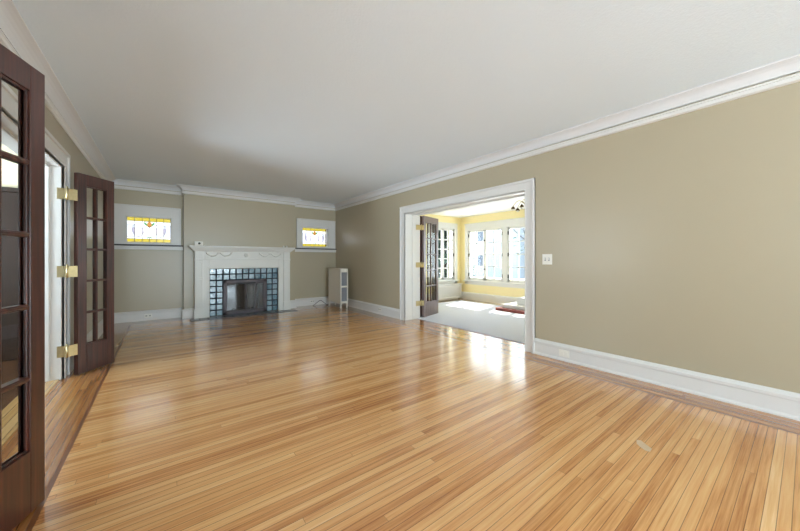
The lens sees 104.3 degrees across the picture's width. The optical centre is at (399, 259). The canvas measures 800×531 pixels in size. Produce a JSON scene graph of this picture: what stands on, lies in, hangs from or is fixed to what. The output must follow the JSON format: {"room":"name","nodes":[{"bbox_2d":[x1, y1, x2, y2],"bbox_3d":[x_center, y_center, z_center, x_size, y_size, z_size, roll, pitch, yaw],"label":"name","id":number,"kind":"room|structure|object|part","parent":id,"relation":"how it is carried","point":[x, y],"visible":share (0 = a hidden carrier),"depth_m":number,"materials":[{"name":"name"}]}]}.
{"room":"empty living room","nodes":[
{"label":"empty living room","id":0,"kind":"room"},
{"bbox_2d":[2,359,17,409],"bbox_3d":[-3.440,1.195,1.225,2.015,0.050,5.120,0,0,-37],"label":"floor","id":1,"kind":"structure","parent":0,"point":[9,368],"depth_m":3.08,"materials":[{"name":"brown wood"}]},
{"bbox_2d":[2,144,17,187],"bbox_3d":[-3.480,-0.080,1.195,2.115,2.500,5.320,0,0,-37],"label":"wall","id":2,"kind":"structure","parent":0,"point":[9,169],"depth_m":3.61,"materials":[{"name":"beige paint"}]},
{"bbox_2d":[2,187,17,360],"bbox_3d":[-3.440,0.170,1.225,2.015,2.000,5.120,0,0,-37],"label":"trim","id":3,"kind":"structure","parent":2,"relation":"attached to","point":[9,194],"depth_m":3.60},
{"bbox_2d":[2,379,58,445],"bbox_3d":[-2.565,1.167,1.892,0.185,0.006,2.692,0,0,-37],"label":"floor","id":4,"kind":"structure","parent":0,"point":[10,412],"depth_m":2.30,"materials":[{"name":"brown wood"}]},
{"bbox_2d":[2,83,102,344],"bbox_3d":[-1.459,-0.140,0.454,0.200,2.620,13.290,0,0,-37],"label":"wall","id":5,"kind":"structure","parent":0,"point":[79,163],"depth_m":4.08,"materials":[{"name":"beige paint"}]},
{"bbox_2d":[0,43,44,530],"bbox_3d":[-1.653,0.136,1.191,0.141,2.045,0.634,0,0,-6],"label":"french door","id":6,"kind":"structure","parent":5,"relation":"in","point":[22,475],"depth_m":1.41,"materials":[{"name":"brown wood"}]},
{"bbox_2d":[2,81,70,381],"bbox_3d":[-2.552,0.055,1.902,0.257,2.230,3.020,0,0,-37],"label":"trim","id":7,"kind":"structure","parent":5,"relation":"attached to","point":[57,174],"depth_m":3.00,"materials":[{"name":"white paint"}]},
{"bbox_2d":[57,172,113,374],"bbox_3d":[-3.253,0.143,3.254,0.077,2.030,0.506,0,0,7],"label":"french door","id":8,"kind":"structure","parent":5,"relation":"in","point":[97,353],"depth_m":3.28,"materials":[{"name":"brown wood"}]},
{"bbox_2d":[71,319,102,371],"bbox_3d":[-1.367,1.074,0.523,0.030,0.192,12.890,0,0,-37],"label":"baseboard","id":9,"kind":"structure","parent":5,"relation":"attached to","point":[100,324],"depth_m":4.21,"materials":[{"name":"white paint"}]},
{"bbox_2d":[114,185,335,312],"bbox_3d":[-3.568,-0.140,7.075,4.475,2.620,0.200,0,0,-37],"label":"wall","id":10,"kind":"structure","parent":0,"point":[143,279],"depth_m":6.10,"materials":[{"name":"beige paint"}]},
{"bbox_2d":[144,314,151,317],"bbox_3d":[-4.824,1.082,5.961,0.115,0.075,0.010,0,0,-37],"label":"wall outlet","id":11,"kind":"object","parent":10,"relation":"attached to","point":[145,315],"visible":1,"depth_m":5.95,"materials":[{"name":"white plastic"}]},
{"bbox_2d":[114,203,182,249],"bbox_3d":[-4.853,-0.603,5.989,1.115,0.835,0.150,0,0,-37],"label":"window","id":12,"kind":"structure","parent":10,"relation":"in","point":[137,227],"depth_m":5.99,"materials":[{"name":"white paint"}]},
{"bbox_3d":[-4.825,-0.269,5.954,1.115,0.027,0.060,0,0,-37],"label":"sill","id":13,"kind":"part","parent":12,"relation":"part of","materials":[{"name":"white paint"}]},
{"bbox_3d":[-4.861,-0.565,6.037,0.660,0.470,0.005,0,0,-37],"label":"stained glass","id":14,"kind":"part","parent":12,"relation":"part of","materials":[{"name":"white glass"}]},
{"bbox_3d":[-4.864,-0.565,6.041,0.700,0.500,0.035,0,0,-37],"label":"sash","id":15,"kind":"part","parent":12,"relation":"part of","materials":[{"name":"multicoloured glass"}]},
{"bbox_2d":[114,296,334,323],"bbox_3d":[-3.437,1.074,6.903,4.475,0.192,0.234,0,0,-37],"label":"baseboard","id":16,"kind":"structure","parent":10,"relation":"attached to","point":[133,316],"depth_m":6.13,"materials":[{"name":"white paint"}]},
{"bbox_2d":[295,218,336,251],"bbox_3d":[-2.199,-0.603,8.013,1.160,0.835,0.150,0,0,-37],"label":"window","id":17,"kind":"structure","parent":10,"relation":"in","point":[312,235],"depth_m":8.02,"materials":[{"name":"white paint"}]},
{"bbox_3d":[-2.212,-0.565,8.056,0.660,0.470,0.005,0,0,-37],"label":"stained glass","id":18,"kind":"part","parent":17,"relation":"part of","materials":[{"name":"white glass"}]},
{"bbox_3d":[-2.171,-0.269,7.977,1.160,0.027,0.060,0,0,-37],"label":"sill","id":19,"kind":"part","parent":17,"relation":"part of","materials":[{"name":"white paint"}]},
{"bbox_2d":[183,190,294,309],"bbox_3d":[-3.464,-0.140,6.901,2.200,2.620,0.204,0,0,-37],"label":"wall","id":20,"kind":"structure","parent":0,"point":[214,221],"depth_m":6.67,"materials":[{"name":"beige paint"}]},
{"bbox_2d":[188,245,294,318],"bbox_3d":[-3.322,0.450,6.708,2.040,1.440,0.275,0,0,-37],"label":"mantelpiece","id":21,"kind":"object","parent":20,"relation":"attached to","point":[206,258],"visible":0.99,"depth_m":6.52,"materials":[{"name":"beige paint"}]},
{"bbox_2d":[194,241,202,245],"bbox_3d":[-3.986,-0.312,6.159,0.150,0.085,0.073,0,0,-37],"label":"sensor box","id":22,"kind":"object","parent":21,"relation":"on","point":[200,243],"visible":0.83,"depth_m":6.13,"materials":[{"name":"white plastic"}]},
{"bbox_2d":[188,245,294,251],"bbox_3d":[-3.322,-0.217,6.708,2.040,0.105,0.275,0,0,-37],"label":"mantel shelf","id":23,"kind":"object","parent":21,"relation":"attached to","point":[196,248],"depth_m":6.51,"materials":[{"name":"beige paint"}]},
{"bbox_3d":[-3.353,0.580,6.749,1.570,1.180,0.172,0,0,-37],"label":"surround frame","id":24,"kind":"part","parent":21,"relation":"part of","materials":[{"name":"beige paint"}]},
{"bbox_2d":[210,268,277,316],"bbox_3d":[-3.365,0.680,6.764,1.348,0.980,0.083,0,0,-37],"label":"tile surround","id":25,"kind":"object","parent":20,"relation":"attached to","point":[217,276],"visible":0.96,"depth_m":6.65,"materials":[{"name":"tile"}]},
{"bbox_2d":[2,303,799,530],"bbox_3d":[0.434,1.170,1.959,5.035,0.001,12.990,0,0,-37],"label":"floor","id":26,"kind":"structure","parent":0,"point":[322,417],"depth_m":2.00,"materials":[{"name":"brown wood"}]},
{"bbox_2d":[190,309,297,321],"bbox_3d":[-3.227,1.166,6.590,2.020,0.006,0.354,0,0,-37],"label":"hearth","id":27,"kind":"object","parent":26,"relation":"on","point":[291,310],"visible":1,"depth_m":6.51,"materials":[{"name":"tile"}]},
{"bbox_2d":[223,279,266,314],"bbox_3d":[-3.338,0.800,6.728,0.854,0.723,0.044,0,0,-37],"label":"fireplace screen","id":28,"kind":"object","parent":27,"relation":"on","point":[256,289],"visible":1,"depth_m":6.71,"materials":[{"name":"metal"}]},
{"bbox_3d":[-3.486,0.803,6.619,0.337,0.557,0.001,0,0,-37],"label":"glass","id":29,"kind":"part","parent":28,"relation":"part of","materials":[{"name":"glass"}]},
{"bbox_2d":[236,282,255,283],"bbox_3d":[-3.327,0.514,6.730,0.380,0.038,0.034,0,0,-37],"label":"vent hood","id":30,"kind":"object","parent":28,"relation":"attached to","point":[236,282],"depth_m":6.71,"materials":[{"name":"metal"}]},
{"bbox_3d":[-3.193,0.803,6.842,0.357,0.577,0.018,0,0,-37],"label":"glass door","id":31,"kind":"part","parent":28,"relation":"part of","materials":[{"name":"glass"}]},
{"bbox_3d":[-3.193,0.803,6.842,0.337,0.557,0.001,0,0,-37],"label":"glass","id":32,"kind":"part","parent":28,"relation":"part of","materials":[{"name":"glass"}]},
{"bbox_2d":[328,268,347,307],"bbox_3d":[-1.541,0.697,7.727,0.212,0.946,0.680,0,0,-37],"label":"radiator cover","id":33,"kind":"object","parent":26,"relation":"on","point":[337,277],"visible":1,"depth_m":7.52,"materials":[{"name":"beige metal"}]},
{"bbox_3d":[-1.339,0.651,7.463,0.204,0.807,0.016,0,0,-37],"label":"frame","id":34,"kind":"part","parent":33,"relation":"part of","materials":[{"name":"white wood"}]},
{"bbox_3d":[-1.340,0.474,7.464,0.151,0.328,0.007,0,0,-37],"label":"panel","id":35,"kind":"part","parent":33,"relation":"part of","materials":[{"name":"grey metal"}]},
{"bbox_3d":[-1.340,0.840,7.464,0.151,0.336,0.007,0,0,-37],"label":"panel","id":36,"kind":"part","parent":33,"relation":"part of","materials":[{"name":"grey metal"}]},
{"bbox_2d":[637,440,651,451],"bbox_3d":[1.526,1.169,1.952,0.059,0.001,0.126,0,0,1],"label":"scuff","id":37,"kind":"object","parent":26,"relation":"on","point":[640,443],"visible":1,"depth_m":1.94,"materials":[{"name":"beige wood"}]},
{"bbox_2d":[12,0,799,203],"bbox_3d":[0.360,-1.525,1.840,4.775,0.150,13.290,0,0,-37],"label":"ceiling","id":38,"kind":"structure","parent":0,"point":[320,101],"depth_m":2.42,"materials":[{"name":"paint"}]},
{"bbox_2d":[420,214,460,293],"bbox_3d":[0.545,-0.035,8.464,3.030,2.410,0.200,0,0,-37],"label":"wall","id":39,"kind":"structure","parent":0,"point":[446,219],"depth_m":9.22,"materials":[{"name":"yellow paint"}]},
{"bbox_2d":[429,222,458,284],"bbox_3d":[1.213,-0.165,8.882,1.180,1.770,0.185,0,0,-37],"label":"window","id":40,"kind":"structure","parent":39,"relation":"in","point":[442,226],"depth_m":9.00,"materials":[{"name":"white paint"}]},
{"bbox_3d":[1.037,-0.145,8.751,0.436,1.466,0.036,0,0,-37],"label":"sash","id":41,"kind":"part","parent":40,"relation":"part of","materials":[{"name":"white paint"}]},
{"bbox_3d":[1.387,-0.145,9.017,0.436,1.466,0.036,0,0,-37],"label":"sash","id":42,"kind":"part","parent":40,"relation":"part of","materials":[{"name":"white paint"}]},
{"bbox_2d":[438,299,501,305],"bbox_3d":[2.252,1.195,6.307,3.130,0.050,5.500,0,0,-37],"label":"floor","id":43,"kind":"structure","parent":0,"point":[454,299],"depth_m":8.63,"materials":[{"name":"brown wood"}]},
{"bbox_2d":[438,283,462,301],"bbox_3d":[1.388,0.938,8.867,1.040,0.465,0.120,0,0,-37],"label":"radiator cover","id":44,"kind":"object","parent":43,"relation":"on","point":[445,291],"visible":0.77,"depth_m":8.85,"materials":[{"name":"white paint"}]},
{"bbox_2d":[439,286,459,297],"bbox_3d":[1.405,0.925,8.844,0.880,0.290,0.014,0,0,-37],"label":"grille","id":45,"kind":"object","parent":44,"relation":"attached to","point":[444,291],"depth_m":8.83,"materials":[{"name":"white paint"}]},
{"bbox_2d":[417,300,524,343],"bbox_3d":[2.095,1.164,6.080,2.735,0.012,4.830,0,0,-37],"label":"carpet","id":46,"kind":"object","parent":43,"relation":"on","point":[482,318],"visible":0.26,"depth_m":5.99,"materials":[{"name":"white carpet"}]},
{"bbox_2d":[496,296,524,314],"bbox_3d":[3.104,1.006,6.592,0.870,0.303,1.920,0,0,-37],"label":"stepped plinth","id":47,"kind":"object","parent":46,"relation":"on","point":[518,307],"visible":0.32,"depth_m":6.88,"materials":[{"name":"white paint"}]},
{"bbox_2d":[432,198,524,217],"bbox_3d":[2.293,-1.315,6.369,3.290,0.150,5.750,0,0,-37],"label":"ceiling","id":48,"kind":"structure","parent":0,"point":[504,206],"depth_m":7.75,"materials":[{"name":"paint"}]},
{"bbox_2d":[511,199,524,211],"bbox_3d":[2.403,-1.080,5.919,0.550,0.320,0.534,0,0,-37],"label":"chandelier","id":49,"kind":"object","parent":48,"relation":"hanging from","point":[521,205],"visible":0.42,"depth_m":5.94,"materials":[{"name":"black metal"}]},
{"bbox_2d":[461,209,524,296],"bbox_3d":[3.497,-0.035,7.256,0.200,2.410,5.700,0,0,-37],"label":"wall","id":50,"kind":"structure","parent":0,"point":[493,290],"depth_m":8.53,"materials":[{"name":"yellow paint"}]},
{"bbox_2d":[426,291,516,303],"bbox_3d":[2.212,1.062,6.277,3.030,0.215,5.300,0,0,-37],"label":"baseboard","id":51,"kind":"structure","parent":50,"relation":"attached to","point":[490,298],"depth_m":8.48,"materials":[{"name":"white paint"}]},
{"bbox_2d":[463,217,524,288],"bbox_3d":[3.149,-0.155,7.588,0.190,1.750,4.010,0,0,-37],"label":"window","id":52,"kind":"structure","parent":50,"relation":"in","point":[503,225],"depth_m":8.35,"materials":[{"name":"white paint"}]},
{"bbox_3d":[2.191,-0.120,8.854,0.036,1.416,0.571,0,0,-37],"label":"sash","id":53,"kind":"part","parent":52,"relation":"part of","materials":[{"name":"white paint"}]},
{"bbox_3d":[2.539,-0.120,8.396,0.036,1.416,0.571,0,0,-37],"label":"sash","id":54,"kind":"part","parent":52,"relation":"part of","materials":[{"name":"white paint"}]},
{"bbox_3d":[2.979,-0.120,7.820,0.036,1.416,0.571,0,0,-37],"label":"sash","id":55,"kind":"part","parent":52,"relation":"part of","materials":[{"name":"glass"}]},
{"bbox_2d":[336,72,799,393],"bbox_3d":[2.323,-0.215,3.337,0.360,2.770,13.290,0,0,-37],"label":"wall","id":56,"kind":"structure","parent":0,"point":[673,241],"depth_m":2.87,"materials":[{"name":"beige paint"}]},
{"bbox_2d":[0,0,799,210],"bbox_3d":[0.400,-1.409,1.871,4.475,0.082,12.890,0,0,-37],"label":"trim","id":57,"kind":"structure","parent":56,"relation":"attached to","point":[13,26],"depth_m":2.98,"materials":[{"name":"paint"}]},
{"bbox_2d":[416,216,437,316],"bbox_3d":[0.559,0.143,6.418,0.116,2.030,0.796,0,0,34],"label":"french door","id":58,"kind":"structure","parent":56,"relation":"in","point":[429,307],"depth_m":6.46,"materials":[{"name":"brown wood"}]},
{"bbox_2d":[399,178,534,353],"bbox_3d":[0.988,0.080,5.073,0.417,2.180,2.750,0,0,-37],"label":"trim","id":59,"kind":"structure","parent":56,"relation":"attached to","point":[409,236],"depth_m":4.92,"materials":[{"name":"white paint"}]},
{"bbox_2d":[542,254,551,264],"bbox_3d":[1.771,0.000,3.750,0.016,0.125,0.118,0,0,-37],"label":"light switch","id":60,"kind":"object","parent":56,"relation":"attached to","point":[546,258],"visible":1,"depth_m":3.75,"materials":[{"name":"white plastic"}]},
{"bbox_2d":[559,349,568,357],"bbox_3d":[1.884,1.082,3.574,0.009,0.078,0.115,0,0,-37],"label":"wall outlet","id":61,"kind":"object","parent":56,"relation":"attached to","point":[563,353],"visible":1,"depth_m":3.58,"materials":[{"name":"white plastic"}]},
{"bbox_2d":[560,351,567,356],"bbox_3d":[1.883,1.082,3.573,0.005,0.050,0.083,0,0,-37],"label":"socket","id":62,"kind":"object","parent":61,"relation":"attached to","point":[562,353],"depth_m":3.57,"materials":[{"name":"white plastic"}]},
{"bbox_2d":[337,298,799,420],"bbox_3d":[2.168,1.074,3.218,0.030,0.192,12.890,0,0,-37],"label":"baseboard","id":63,"kind":"structure","parent":56,"relation":"attached to","point":[774,401],"depth_m":2.80,"materials":[{"name":"white paint"}]},
{"label":"outside","id":64,"kind":"structure","parent":0,"visible":0},
{"bbox_2d":[439,273,524,280],"bbox_3d":[9.841,1.770,20.079,100.000,0.001,100.000,0,0,-37],"label":"ground","id":65,"kind":"structure","parent":64,"point":[439,273],"depth_m":28.71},
{"bbox_2d":[438,230,475,277],"bbox_3d":[1.801,-0.468,12.538,3.186,4.594,3.336,0,0,-37],"label":"tree","id":66,"kind":"object","parent":65,"relation":"on","point":[439,231],"visible":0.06,"depth_m":12.05,"materials":[{"name":"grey plant"}]},
{"bbox_2d":[473,228,524,278],"bbox_3d":[11.427,-2.130,34.492,8.600,7.800,9.600,0,0,-37],"label":"house","id":67,"kind":"structure","parent":65,"relation":"on","point":[497,232],"depth_m":30.48,"materials":[{"name":"white"}]},
{"bbox_3d":[8.203,-2.480,32.033,0.030,1.300,0.900,0,0,-37],"label":"pane","id":68,"kind":"part","parent":67,"relation":"part of","materials":[{"name":"glass"}]},
{"bbox_3d":[8.203,0.120,32.033,0.030,1.300,0.900,0,0,-37],"label":"pane","id":69,"kind":"part","parent":67,"relation":"part of","materials":[{"name":"glass"}]},
{"bbox_2d":[512,229,524,253],"bbox_3d":[8.029,-1.733,18.654,4.827,7.010,4.223,0,0,9],"label":"tree","id":70,"kind":"object","parent":65,"relation":"on","point":[513,229],"visible":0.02,"depth_m":18.85,"materials":[{"name":"grey plant"}]}
]}

